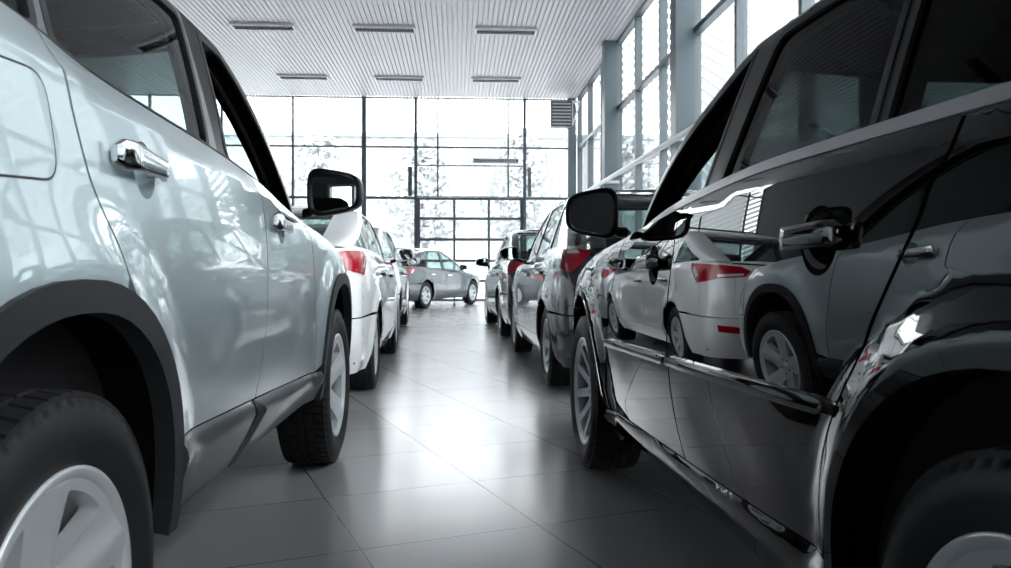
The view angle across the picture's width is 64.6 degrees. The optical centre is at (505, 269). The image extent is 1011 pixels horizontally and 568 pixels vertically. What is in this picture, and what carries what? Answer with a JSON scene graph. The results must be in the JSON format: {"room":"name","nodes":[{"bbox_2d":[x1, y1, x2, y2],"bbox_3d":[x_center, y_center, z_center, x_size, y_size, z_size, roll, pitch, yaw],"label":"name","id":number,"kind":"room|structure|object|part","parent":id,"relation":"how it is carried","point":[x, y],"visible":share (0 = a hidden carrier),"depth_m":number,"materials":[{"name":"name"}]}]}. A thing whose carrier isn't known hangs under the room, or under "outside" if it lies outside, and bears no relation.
{"room":"car showroom","nodes":[
{"label":"car showroom","id":0,"kind":"room"},
{"bbox_2d":[352,301,381,363],"bbox_3d":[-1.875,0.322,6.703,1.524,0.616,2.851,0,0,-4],"label":"bumper cover","id":1,"kind":"object","parent":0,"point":[357,360],"depth_m":5.39,"materials":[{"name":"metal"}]},
{"bbox_2d":[169,0,644,98],"bbox_3d":[-3.417,-5.120,7.607,12.900,0.200,31.200,0,0,-3],"label":"ceiling","id":2,"kind":"structure","parent":0,"point":[564,53],"depth_m":17.81,"materials":[{"name":"grey paint"}]},
{"bbox_2d":[229,22,296,30],"bbox_3d":[-4.973,-4.995,16.429,1.280,0.050,0.380,0,0,-3],"label":"ceiling vent","id":3,"kind":"object","parent":2,"relation":"in","point":[235,25],"visible":1,"depth_m":16.45,"materials":[{"name":"grey metal"}]},
{"bbox_2d":[277,74,329,79],"bbox_3d":[-5.234,-4.995,20.721,1.280,0.050,0.380,0,0,-3],"label":"ceiling vent","id":4,"kind":"object","parent":2,"relation":"in","point":[280,76],"visible":1,"depth_m":20.71,"materials":[{"name":"grey metal"}]},
{"bbox_2d":[352,24,415,32],"bbox_3d":[-2.508,-4.995,16.579,1.280,0.050,0.380,0,0,-3],"label":"ceiling vent","id":5,"kind":"object","parent":2,"relation":"in","point":[356,27],"visible":1,"depth_m":16.60,"materials":[{"name":"grey metal"}]},
{"bbox_2d":[374,75,423,81],"bbox_3d":[-2.768,-4.995,20.871,1.280,0.050,0.380,0,0,-3],"label":"ceiling vent","id":6,"kind":"object","parent":2,"relation":"in","point":[377,78],"visible":1,"depth_m":20.92,"materials":[{"name":"grey metal"}]},
{"bbox_2d":[471,77,520,82],"bbox_3d":[-0.253,-4.995,21.023,1.280,0.050,0.380,0,0,-3],"label":"ceiling vent","id":7,"kind":"object","parent":2,"relation":"in","point":[474,79],"visible":1,"depth_m":21.04,"materials":[{"name":"grey metal"}]},
{"bbox_2d":[475,27,536,35],"bbox_3d":[0.007,-4.995,16.731,1.280,0.050,0.380,0,0,-3],"label":"ceiling vent","id":8,"kind":"object","parent":2,"relation":"in","point":[478,30],"visible":1,"depth_m":16.74,"materials":[{"name":"grey metal"}]},
{"bbox_2d":[153,301,769,567],"bbox_3d":[-3.417,0.975,7.607,12.900,0.150,31.200,0,0,-3],"label":"floor","id":9,"kind":"structure","parent":0,"point":[461,453],"depth_m":3.25,"materials":[{"name":"tile"}]},
{"bbox_2d":[0,0,363,567],"bbox_3d":[-1.673,0.055,2.361,2.192,1.690,4.480,0,0,2],"label":"suv","id":10,"kind":"object","parent":9,"relation":"on","point":[166,307],"visible":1,"depth_m":1.52,"materials":[{"name":"silver metal"}]},
{"bbox_3d":[-0.704,-0.066,0.850,0.148,0.687,1.093,0,0,6],"label":"quarter panel","id":11,"kind":"part","parent":10,"relation":"part of","materials":[{"name":"silver metal"}]},
{"bbox_3d":[-0.669,0.276,1.202,0.080,0.524,0.933,0,0,-2],"label":"wheel arch trim","id":12,"kind":"part","parent":10,"relation":"part of","materials":[{"name":"grey plastic"}]},
{"bbox_3d":[-0.784,-0.303,1.911,0.073,0.229,2.534,0,0,-1],"label":"belt moulding","id":13,"kind":"part","parent":10,"relation":"part of","materials":[{"name":"silver metal"}]},
{"bbox_3d":[-0.675,-0.201,1.488,0.050,0.055,0.215,0,0,-3],"label":"door handle","id":14,"kind":"part","parent":10,"relation":"part of","materials":[{"name":"silver metal"}]},
{"bbox_3d":[-0.721,-0.002,1.838,0.093,0.748,1.208,0,0,-3],"label":"door","id":15,"kind":"part","parent":10,"relation":"part of","materials":[{"name":"silver metal"}]},
{"bbox_3d":[-0.772,0.060,2.780,0.062,0.698,0.893,0,0,-3],"label":"door","id":16,"kind":"part","parent":10,"relation":"part of","materials":[{"name":"silver metal"}]},
{"bbox_3d":[-0.727,-0.151,2.601,0.050,0.055,0.215,0,0,-3],"label":"door handle","id":17,"kind":"part","parent":10,"relation":"part of","materials":[{"name":"silver metal"}]},
{"bbox_3d":[-0.765,-0.234,3.141,0.059,0.066,0.082,0,0,-3],"label":"mirror arm","id":18,"kind":"part","parent":10,"relation":"part of","materials":[{"name":"black plastic"}]},
{"bbox_3d":[-0.800,0.276,3.770,0.082,0.524,0.933,0,0,-4],"label":"wheel arch trim","id":19,"kind":"part","parent":10,"relation":"part of","materials":[{"name":"grey plastic"}]},
{"bbox_2d":[313,173,355,210],"bbox_3d":[-0.660,-0.300,3.083,0.178,0.155,0.001,0,0,5],"label":"mirror glass","id":20,"kind":"object","parent":10,"relation":"attached to","point":[331,191],"depth_m":3.08,"materials":[{"name":"black mirror"}]},
{"bbox_2d":[307,168,363,216],"bbox_3d":[-0.661,-0.300,3.128,0.212,0.185,0.157,0,0,-3],"label":"mirror","id":21,"kind":"object","parent":10,"relation":"attached to","point":[329,192],"depth_m":3.08,"materials":[{"name":"black mirror"}]},
{"bbox_2d":[221,95,292,205],"bbox_3d":[-7.149,-2.060,23.070,2.020,5.920,0.120,0,0,-3],"label":"window","id":22,"kind":"structure","parent":9,"relation":"on","point":[222,111],"depth_m":23.07,"materials":[{"name":"grey metal"}]},
{"bbox_2d":[293,96,361,205],"bbox_3d":[-5.123,-2.060,23.192,2.040,5.920,0.120,0,0,-3],"label":"window","id":23,"kind":"structure","parent":9,"relation":"on","point":[294,97],"depth_m":23.14,"materials":[{"name":"grey metal"}]},
{"bbox_2d":[292,206,414,388],"bbox_3d":[-1.966,0.188,7.182,2.127,1.425,4.409,0,0,1],"label":"car","id":24,"kind":"object","parent":9,"relation":"on","point":[374,288],"visible":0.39,"depth_m":5.82,"materials":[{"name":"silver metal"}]},
{"bbox_2d":[338,250,367,274],"bbox_3d":[-1.146,-0.051,5.346,0.408,0.173,0.488,0,0,-4],"label":"tail light","id":25,"kind":"object","parent":24,"relation":"attached to","point":[356,261],"depth_m":5.26,"materials":[{"name":"red plastic"}]},
{"bbox_3d":[-0.994,0.084,5.698,0.213,0.467,1.296,0,0,10],"label":"quarter panel","id":26,"kind":"part","parent":24,"relation":"part of","materials":[{"name":"white paint"}]},
{"bbox_2d":[363,255,366,268],"bbox_3d":[-0.960,-0.054,5.447,0.018,0.098,0.146,0,0,-2],"label":"tail light","id":27,"kind":"object","parent":24,"relation":"attached to","point":[364,256],"depth_m":5.44,"materials":[{"name":"white plastic"}]},
{"bbox_3d":[-1.019,0.212,6.615,0.062,0.670,0.897,0,0,-4],"label":"door","id":28,"kind":"part","parent":24,"relation":"part of","materials":[{"name":"white paint"}]},
{"bbox_3d":[-1.103,0.234,7.611,0.041,0.649,1.136,0,0,-4],"label":"door","id":29,"kind":"part","parent":24,"relation":"part of","materials":[{"name":"white paint"}]},
{"bbox_2d":[397,249,411,259],"bbox_3d":[-0.985,-0.150,7.798,0.162,0.119,0.001,0,0,4],"label":"mirror glass","id":30,"kind":"object","parent":24,"relation":"attached to","point":[402,254],"depth_m":7.80,"materials":[{"name":"silver mirror"}]},
{"bbox_2d":[395,247,414,261],"bbox_3d":[-0.986,-0.150,7.829,0.192,0.142,0.126,0,0,-4],"label":"mirror","id":31,"kind":"object","parent":24,"relation":"attached to","point":[401,254],"depth_m":7.80,"materials":[{"name":"white paint"}]},
{"bbox_2d":[305,223,419,336],"bbox_3d":[-2.291,0.140,11.711,2.127,1.520,4.334,0,0,-10],"label":"hatchback car","id":32,"kind":"object","parent":9,"relation":"on","point":[401,274],"visible":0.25,"depth_m":10.88,"materials":[{"name":"grey paint"}]},
{"bbox_3d":[-1.424,0.093,10.271,0.181,0.447,1.118,0,0,10],"label":"quarter panel","id":33,"kind":"part","parent":32,"relation":"part of","materials":[{"name":"grey paint"}]},
{"bbox_3d":[-1.446,0.215,11.097,0.061,0.664,0.897,0,0,-4],"label":"door","id":34,"kind":"part","parent":32,"relation":"part of","materials":[{"name":"grey paint"}]},
{"bbox_3d":[-1.529,0.239,12.094,0.040,0.639,1.136,0,0,-4],"label":"door","id":35,"kind":"part","parent":32,"relation":"part of","materials":[{"name":"grey paint"}]},
{"bbox_2d":[409,258,418,264],"bbox_3d":[-1.412,-0.140,12.280,0.162,0.119,0.001,0,0,4],"label":"mirror glass","id":36,"kind":"object","parent":32,"relation":"attached to","point":[415,261],"depth_m":12.28,"materials":[{"name":"silver mirror"}]},
{"bbox_2d":[362,96,365,245],"bbox_3d":[-4.093,-2.060,23.144,0.130,5.920,0.098,0,0,-3],"label":"trim","id":37,"kind":"structure","parent":9,"relation":"on","point":[363,97],"depth_m":23.09,"materials":[{"name":"grey metal"}]},
{"bbox_2d":[366,97,413,199],"bbox_3d":[-3.354,-2.060,23.265,1.500,5.920,0.190,0,0,-3],"label":"window","id":38,"kind":"structure","parent":9,"relation":"on","point":[367,197],"depth_m":23.23,"materials":[{"name":"grey metal"}]},
{"bbox_2d":[414,97,416,265],"bbox_3d":[-2.606,-2.060,23.239,0.090,5.920,0.088,0,0,-3],"label":"trim","id":39,"kind":"structure","parent":9,"relation":"on","point":[415,98],"depth_m":23.20,"materials":[{"name":"grey metal"}]},
{"bbox_2d":[382,247,479,308],"bbox_3d":[-2.213,0.175,20.055,2.127,1.450,4.409,0,0,28],"label":"car","id":40,"kind":"object","parent":9,"relation":"on","point":[426,284],"visible":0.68,"depth_m":19.26,"materials":[{"name":"grey paint"}]},
{"bbox_2d":[405,268,415,274],"bbox_3d":[-2.313,0.029,18.038,0.414,0.172,0.505,0,0,23],"label":"tail light","id":41,"kind":"object","parent":40,"relation":"attached to","point":[411,271],"depth_m":18.00,"materials":[{"name":"red plastic"}]},
{"bbox_3d":[-2.017,0.123,18.292,0.208,0.387,1.296,0,0,36],"label":"quarter panel","id":42,"kind":"part","parent":40,"relation":"part of","materials":[{"name":"grey paint"}]},
{"bbox_3d":[-1.623,0.251,19.120,0.056,0.592,0.897,0,0,23],"label":"door","id":43,"kind":"part","parent":40,"relation":"part of","materials":[{"name":"grey paint"}]},
{"bbox_3d":[-1.246,0.274,20.046,0.035,0.569,1.136,0,0,23],"label":"door","id":44,"kind":"part","parent":40,"relation":"part of","materials":[{"name":"grey paint"}]},
{"bbox_2d":[417,197,522,300],"bbox_3d":[-1.028,-0.610,23.408,3.080,3.020,0.065,0,0,-3],"label":"door","id":45,"kind":"structure","parent":9,"relation":"on","point":[419,218],"depth_m":23.36,"materials":[{"name":"grey metal"}]},
{"bbox_2d":[417,98,437,196],"bbox_3d":[-2.293,-3.575,23.364,0.630,2.890,0.120,0,0,-3],"label":"window","id":46,"kind":"structure","parent":45,"relation":"on","point":[424,147],"depth_m":23.32,"materials":[{"name":"grey metal"}]},
{"bbox_2d":[438,98,507,197],"bbox_3d":[-0.951,-3.575,23.445,2.060,2.890,0.120,0,0,-3],"label":"window","id":47,"kind":"structure","parent":45,"relation":"on","point":[439,147],"depth_m":23.41,"materials":[{"name":"grey metal"}]},
{"bbox_2d":[508,99,522,197],"bbox_3d":[0.312,-3.575,23.522,0.470,2.890,0.120,0,0,-3],"label":"window","id":48,"kind":"structure","parent":45,"relation":"on","point":[508,99],"depth_m":23.45,"materials":[{"name":"glass"}]},
{"bbox_2d":[523,98,525,250],"bbox_3d":[0.558,-2.060,23.431,0.090,5.920,0.088,0,0,-3],"label":"trim","id":49,"kind":"structure","parent":9,"relation":"on","point":[524,99],"depth_m":23.38,"materials":[{"name":"grey metal"}]},
{"bbox_2d":[476,229,580,335],"bbox_3d":[0.591,0.150,12.145,2.127,1.500,4.409,0,0,0],"label":"car","id":50,"kind":"object","parent":9,"relation":"on","point":[499,279],"visible":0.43,"depth_m":11.06,"materials":[{"name":"black paint"}]},
{"bbox_2d":[476,258,487,266],"bbox_3d":[-0.378,-0.120,12.624,0.192,0.142,0.126,0,0,-5],"label":"mirror","id":51,"kind":"object","parent":50,"relation":"attached to","point":[483,262],"depth_m":12.59,"materials":[{"name":"black paint"}]},
{"bbox_2d":[477,259,486,265],"bbox_3d":[-0.374,-0.120,12.593,0.162,0.119,0.001,0,0,-13],"label":"mirror glass","id":52,"kind":"object","parent":50,"relation":"attached to","point":[480,262],"depth_m":12.59,"materials":[{"name":"black mirror"}]},
{"bbox_3d":[-0.227,0.249,12.430,0.039,0.619,1.136,0,0,-5],"label":"door","id":53,"kind":"part","parent":50,"relation":"part of","materials":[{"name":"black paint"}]},
{"bbox_3d":[-0.139,0.227,11.434,0.059,0.640,0.897,0,0,-5],"label":"door","id":54,"kind":"part","parent":50,"relation":"part of","materials":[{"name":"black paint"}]},
{"bbox_3d":[-0.006,0.099,10.527,0.211,0.437,1.296,0,0,-20],"label":"quarter panel","id":55,"kind":"part","parent":50,"relation":"part of","materials":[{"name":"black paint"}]},
{"bbox_2d":[504,262,523,274],"bbox_3d":[0.203,-0.021,10.203,0.410,0.173,0.495,0,0,-5],"label":"tail light","id":56,"kind":"object","parent":50,"relation":"attached to","point":[510,268],"depth_m":10.07,"materials":[{"name":"red plastic"}]},
{"bbox_2d":[526,99,566,199],"bbox_3d":[1.312,-2.060,23.548,1.530,5.920,0.190,0,0,-3],"label":"window","id":57,"kind":"structure","parent":9,"relation":"on","point":[534,148],"depth_m":23.51,"materials":[{"name":"grey metal"}]},
{"bbox_2d":[567,98,575,245],"bbox_3d":[1.944,-2.060,23.459,0.240,5.920,0.197,0,0,-3],"label":"column","id":58,"kind":"structure","parent":9,"relation":"on","point":[571,133],"depth_m":23.36,"materials":[{"name":"grey metal"}]},
{"bbox_2d":[577,83,587,192],"bbox_3d":[2.218,-2.060,22.405,0.140,5.920,1.900,0,0,-3],"label":"window","id":59,"kind":"structure","parent":9,"relation":"on","point":[580,145],"depth_m":23.30,"materials":[{"name":"grey metal"}]},
{"bbox_2d":[549,100,579,128],"bbox_3d":[1.681,-4.390,22.558,0.845,0.760,0.410,0,0,-3],"label":"air vent","id":60,"kind":"object","parent":59,"relation":"attached to","point":[560,112],"visible":1,"depth_m":22.37,"materials":[{"name":"grey metal"}]},
{"bbox_2d":[552,102,570,125],"bbox_3d":[1.569,-4.370,22.379,0.540,0.660,0.016,0,0,-3],"label":"grille","id":61,"kind":"object","parent":60,"relation":"attached to","point":[561,111],"depth_m":22.36,"materials":[{"name":"grey metal"}]},
{"bbox_2d":[588,66,599,188],"bbox_3d":[2.333,-2.060,20.509,0.140,5.920,1.900,0,0,-3],"label":"window","id":62,"kind":"structure","parent":9,"relation":"on","point":[592,133],"depth_m":21.41,"materials":[{"name":"grey metal"}]},
{"bbox_2d":[499,189,698,385],"bbox_3d":[0.995,0.130,7.499,2.127,1.540,4.334,0,0,1],"label":"hatchback car","id":63,"kind":"object","parent":9,"relation":"on","point":[544,286],"visible":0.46,"depth_m":6.17,"materials":[{"name":"grey paint"}]},
{"bbox_2d":[499,247,518,260],"bbox_3d":[0.031,-0.160,7.949,0.192,0.142,0.126,0,0,-5],"label":"mirror","id":64,"kind":"object","parent":63,"relation":"attached to","point":[509,253],"depth_m":7.92,"materials":[{"name":"grey paint"}]},
{"bbox_2d":[501,248,516,259],"bbox_3d":[0.035,-0.160,7.918,0.162,0.119,0.001,0,0,-13],"label":"mirror glass","id":65,"kind":"object","parent":63,"relation":"attached to","point":[506,253],"depth_m":7.92,"materials":[{"name":"black mirror"}]},
{"bbox_3d":[0.182,0.229,7.754,0.042,0.659,1.136,0,0,-5],"label":"door","id":66,"kind":"part","parent":63,"relation":"part of","materials":[{"name":"grey paint"}]},
{"bbox_3d":[0.259,0.018,6.485,0.060,0.035,0.200,0,0,-5],"label":"door handle","id":67,"kind":"part","parent":63,"relation":"part of","materials":[{"name":"silver metal"}]},
{"bbox_3d":[0.261,0.205,6.757,0.063,0.684,0.897,0,0,-5],"label":"door","id":68,"kind":"part","parent":63,"relation":"part of","materials":[{"name":"grey paint"}]},
{"bbox_3d":[0.373,0.084,5.939,0.182,0.467,1.117,0,0,-20],"label":"quarter panel","id":69,"kind":"part","parent":63,"relation":"part of","materials":[{"name":"grey paint"}]},
{"bbox_2d":[567,249,578,252],"bbox_3d":[0.470,-0.129,5.574,0.027,0.030,0.126,0,0,-43],"label":"tail light","id":70,"kind":"object","parent":63,"relation":"attached to","point":[568,250],"depth_m":5.57,"materials":[{"name":"white plastic"}]},
{"bbox_2d":[559,249,590,273],"bbox_3d":[0.489,-0.061,5.598,0.204,0.174,0.216,0,0,-5],"label":"tail light","id":71,"kind":"object","parent":63,"relation":"attached to","point":[571,261],"depth_m":5.54,"materials":[{"name":"red plastic"}]},
{"bbox_2d":[600,63,601,187],"bbox_3d":[2.448,-2.060,18.612,0.140,5.920,1.900,0,0,-3],"label":"window","id":72,"kind":"structure","parent":9,"relation":"on","point":[601,63],"depth_m":19.51,"materials":[{"name":"grey metal"}]},
{"bbox_2d":[602,40,616,189],"bbox_3d":[2.295,-2.060,17.651,0.277,5.920,0.320,0,0,-3],"label":"column","id":73,"kind":"structure","parent":9,"relation":"on","point":[609,47],"depth_m":17.49,"materials":[{"name":"grey metal"}]},
{"bbox_2d":[585,123,694,190],"bbox_3d":[2.822,-1.900,7.985,0.390,0.090,30.600,0,0,-3],"label":"beam","id":74,"kind":"structure","parent":73,"relation":"attached to","point":[680,136],"depth_m":13.29,"materials":[{"name":"white metal"}]},
{"bbox_2d":[617,16,634,232],"bbox_3d":[2.563,-2.060,16.716,0.140,5.920,1.900,0,0,-3],"label":"window","id":75,"kind":"structure","parent":9,"relation":"on","point":[621,104],"depth_m":17.62,"materials":[{"name":"grey metal"}]},
{"bbox_2d":[635,0,658,231],"bbox_3d":[2.678,-2.060,14.819,0.140,5.920,1.900,0,0,-3],"label":"window","id":76,"kind":"structure","parent":9,"relation":"on","point":[641,84],"depth_m":15.72,"materials":[{"name":"grey metal"}]},
{"bbox_2d":[659,0,669,182],"bbox_3d":[2.793,-2.060,12.923,0.140,5.920,1.900,0,0,-3],"label":"window","id":77,"kind":"structure","parent":9,"relation":"on","point":[664,56],"depth_m":13.83,"materials":[{"name":"clear glass"}]},
{"bbox_2d":[670,0,693,189],"bbox_3d":[2.639,-2.060,11.962,0.277,5.920,0.320,0,0,-3],"label":"column","id":78,"kind":"structure","parent":9,"relation":"on","point":[681,11],"depth_m":11.80,"materials":[{"name":"grey metal"}]},
{"bbox_2d":[694,0,734,189],"bbox_3d":[2.908,-2.060,11.026,0.140,5.920,1.900,0,0,-3],"label":"window","id":79,"kind":"structure","parent":9,"relation":"on","point":[700,26],"depth_m":11.93,"materials":[{"name":"grey metal"}]},
{"bbox_2d":[735,0,799,69],"bbox_3d":[3.023,-2.060,9.130,0.140,5.920,1.900,0,0,-3],"label":"window","id":80,"kind":"structure","parent":9,"relation":"on","point":[741,6],"depth_m":10.03,"materials":[{"name":"grey metal"}]},
{"bbox_2d":[565,0,1010,567],"bbox_3d":[1.401,0.133,2.306,2.196,1.535,4.798,0,0,-10],"label":"suv","id":81,"kind":"object","parent":9,"relation":"on","point":[812,341],"visible":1,"depth_m":1.35,"materials":[{"name":"black metal"}]},
{"bbox_2d":[565,188,617,238],"bbox_3d":[0.294,-0.195,2.787,0.182,0.174,0.152,0,0,-4],"label":"mirror","id":82,"kind":"object","parent":81,"relation":"attached to","point":[593,213],"depth_m":2.74,"materials":[{"name":"black mirror"}]},
{"bbox_2d":[570,193,612,232],"bbox_3d":[0.296,-0.195,2.740,0.153,0.146,0.001,0,0,2],"label":"mirror glass","id":83,"kind":"object","parent":81,"relation":"attached to","point":[589,212],"depth_m":2.74,"materials":[{"name":"black mirror"}]},
{"bbox_3d":[0.411,0.386,3.659,0.151,0.594,0.918,0,0,-1],"label":"wheel arch trim","id":84,"kind":"part","parent":81,"relation":"part of","materials":[{"name":"black paint"}]},
{"bbox_3d":[0.392,-0.138,2.779,0.052,0.054,0.074,0,0,-4],"label":"mirror arm","id":85,"kind":"part","parent":81,"relation":"part of","materials":[{"name":"black plastic"}]},
{"bbox_3d":[0.418,0.267,2.688,0.018,0.053,0.866,0,0,-4],"label":"moulding","id":86,"kind":"part","parent":81,"relation":"part of","materials":[{"name":"black paint"}]},
{"bbox_3d":[0.449,0.190,2.658,0.055,0.719,1.020,0,0,-4],"label":"door","id":87,"kind":"part","parent":81,"relation":"part of","materials":[{"name":"black paint"}]},
{"bbox_3d":[0.429,-0.021,2.391,0.050,0.049,0.200,0,0,-4],"label":"door handle","id":88,"kind":"part","parent":81,"relation":"part of","materials":[{"name":"black paint"}]},
{"bbox_3d":[0.488,0.241,1.773,0.021,0.051,0.921,0,0,-5],"label":"moulding","id":89,"kind":"part","parent":81,"relation":"part of","materials":[{"name":"black paint"}]},
{"bbox_3d":[0.518,-0.056,1.359,0.050,0.049,0.200,0,0,-6],"label":"door handle","id":90,"kind":"part","parent":81,"relation":"part of","materials":[{"name":"black paint"}]},
{"bbox_3d":[0.524,0.157,1.635,0.048,0.714,1.218,0,0,-5],"label":"door","id":91,"kind":"part","parent":81,"relation":"part of","materials":[{"name":"black paint"}]},
{"bbox_3d":[0.581,-0.174,1.588,0.103,0.129,2.605,0,0,-6],"label":"belt moulding","id":92,"kind":"part","parent":81,"relation":"part of","materials":[{"name":"grey metal"}]},
{"bbox_3d":[0.635,0.139,0.688,0.102,0.701,1.366,0,0,-11],"label":"quarter panel","id":93,"kind":"part","parent":81,"relation":"part of","materials":[{"name":"black paint"}]},
{"bbox_3d":[0.630,0.386,0.890,0.145,0.594,0.918,0,0,-7],"label":"wheel arch trim","id":94,"kind":"part","parent":81,"relation":"part of","materials":[{"name":"black paint"}]},
{"bbox_2d":[800,0,814,13],"bbox_3d":[3.138,-2.060,7.233,0.140,5.920,1.900,0,0,-3],"label":"window","id":95,"kind":"structure","parent":9,"relation":"on","point":[804,4],"depth_m":8.14,"materials":[{"name":"clear glass"}]},
{"bbox_2d":[473,158,518,163],"bbox_3d":[-0.287,-3.160,23.235,1.320,0.170,0.360,0,0,-3],"label":"curtain","id":96,"kind":"object","parent":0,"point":[475,160],"visible":1,"depth_m":23.09,"materials":[{"name":"grey paint"}]},
{"bbox_2d":[538,299,572,358],"bbox_3d":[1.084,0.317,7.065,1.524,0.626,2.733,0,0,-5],"label":"bumper cover","id":97,"kind":"object","parent":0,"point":[566,355],"depth_m":5.67,"materials":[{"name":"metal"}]},
{"bbox_2d":[877,371,1010,567],"bbox_3d":[1.385,0.278,1.719,1.594,0.664,2.936,0,0,-4],"label":"wheel well","id":98,"kind":"object","parent":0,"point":[975,414],"depth_m":1.13,"materials":[{"name":"plastic"}]},
{"label":"outside","id":99,"kind":"structure","parent":0,"visible":0},
{"bbox_2d":[446,287,484,298],"bbox_3d":[-2.118,1.200,34.936,140.000,0.200,150.000,0,0,-3],"label":"ground","id":100,"kind":"structure","parent":99,"point":[481,294],"depth_m":35.92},
{"bbox_2d":[279,127,366,235],"bbox_3d":[-9.679,-3.151,41.506,5.012,8.519,4.984,0,0,-3],"label":"tree","id":101,"kind":"object","parent":100,"relation":"on","point":[309,159],"visible":0.4,"depth_m":40.78,"materials":[{"name":"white plant"}]},
{"bbox_2d":[375,138,468,266],"bbox_3d":[-4.135,-2.716,39.887,4.685,7.651,4.813,0,0,-3],"label":"tree","id":102,"kind":"object","parent":100,"relation":"on","point":[429,228],"visible":0.79,"depth_m":39.11,"materials":[{"name":"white plant"}]},
{"bbox_2d":[224,131,658,286],"bbox_3d":[-14.409,-3.875,55.229,48.680,9.950,8.400,0,0,-3],"label":"sky","id":103,"kind":"structure","parent":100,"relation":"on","point":[377,159],"depth_m":52.13,"materials":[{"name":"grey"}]},
{"bbox_2d":[475,126,565,250],"bbox_3d":[0.869,-3.425,44.174,4.921,9.065,5.116,0,0,11],"label":"tree","id":104,"kind":"object","parent":100,"relation":"on","point":[516,138],"visible":0.75,"depth_m":43.48,"materials":[{"name":"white plant"}]},
{"bbox_2d":[593,137,658,233],"bbox_3d":[6.639,-2.926,41.407,4.884,8.070,5.045,0,0,-3],"label":"tree","id":105,"kind":"object","parent":100,"relation":"on","point":[628,149],"visible":0.29,"depth_m":40.79,"materials":[{"name":"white plant"}]},
{"bbox_2d":[597,0,818,188],"bbox_3d":[15.422,-9.125,43.075,8.400,20.450,76.725,0,0,-3],"label":"building","id":106,"kind":"structure","parent":100,"relation":"on","point":[765,17],"depth_m":44.66,"materials":[{"name":"grey"}]}
]}

